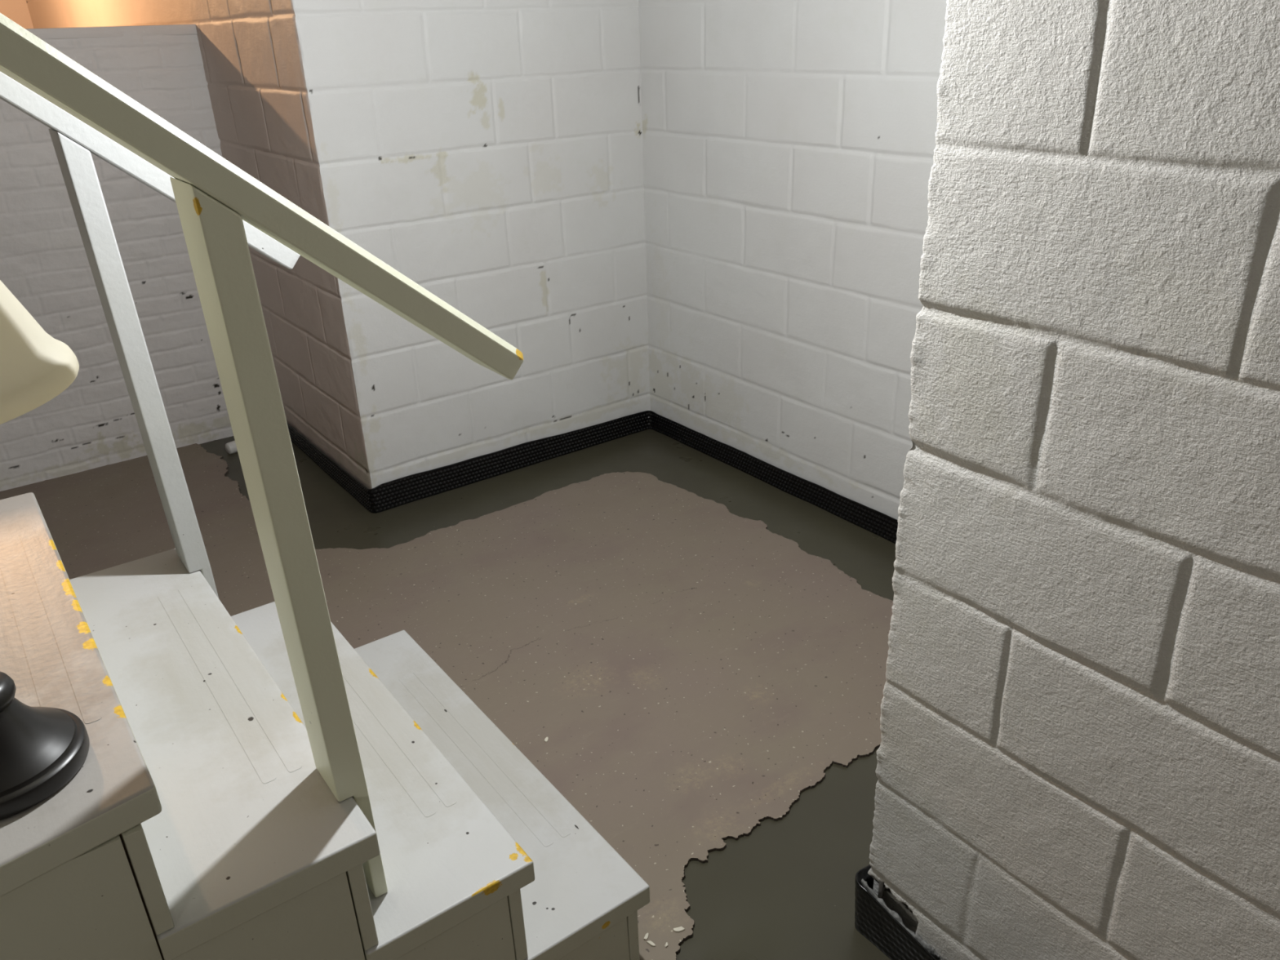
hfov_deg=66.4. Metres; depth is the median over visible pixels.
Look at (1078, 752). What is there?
wall
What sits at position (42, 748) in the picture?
table lamp
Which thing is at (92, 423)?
wall
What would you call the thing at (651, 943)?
chip
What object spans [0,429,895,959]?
floor
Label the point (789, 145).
wall
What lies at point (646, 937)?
chip
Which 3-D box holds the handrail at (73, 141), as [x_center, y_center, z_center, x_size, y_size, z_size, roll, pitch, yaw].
[-1.104,-0.357,1.514,1.114,1.682,0.093,-19,30,-32]
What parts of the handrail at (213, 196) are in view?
rail, post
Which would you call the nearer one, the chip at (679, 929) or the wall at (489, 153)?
the chip at (679, 929)
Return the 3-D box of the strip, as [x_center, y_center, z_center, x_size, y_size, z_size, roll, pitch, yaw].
[0.446,0.761,1.690,0.016,0.051,0.169,-19,30,-32]
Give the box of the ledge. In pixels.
[25,24,197,39]
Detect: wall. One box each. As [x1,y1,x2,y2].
[0,0,33,28]
[0,29,233,491]
[26,0,372,488]
[292,0,650,488]
[638,0,946,519]
[867,0,1279,959]
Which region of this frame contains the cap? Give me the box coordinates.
[225,440,237,453]
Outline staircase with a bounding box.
[0,492,649,959]
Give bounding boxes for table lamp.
[0,280,89,820]
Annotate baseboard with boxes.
[287,410,897,543]
[854,864,936,959]
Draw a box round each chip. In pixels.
[644,933,648,939]
[646,940,655,946]
[673,926,684,932]
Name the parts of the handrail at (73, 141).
post, rail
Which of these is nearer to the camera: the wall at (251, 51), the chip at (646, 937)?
the chip at (646, 937)
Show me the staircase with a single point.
(200, 756)
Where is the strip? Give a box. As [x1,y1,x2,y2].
[861,879,939,959]
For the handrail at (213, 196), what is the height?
1.685 m
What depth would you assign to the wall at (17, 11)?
6.48 m
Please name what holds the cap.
on the floor
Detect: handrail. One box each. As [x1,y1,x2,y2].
[0,13,523,897]
[0,71,300,598]
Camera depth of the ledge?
3.39 m

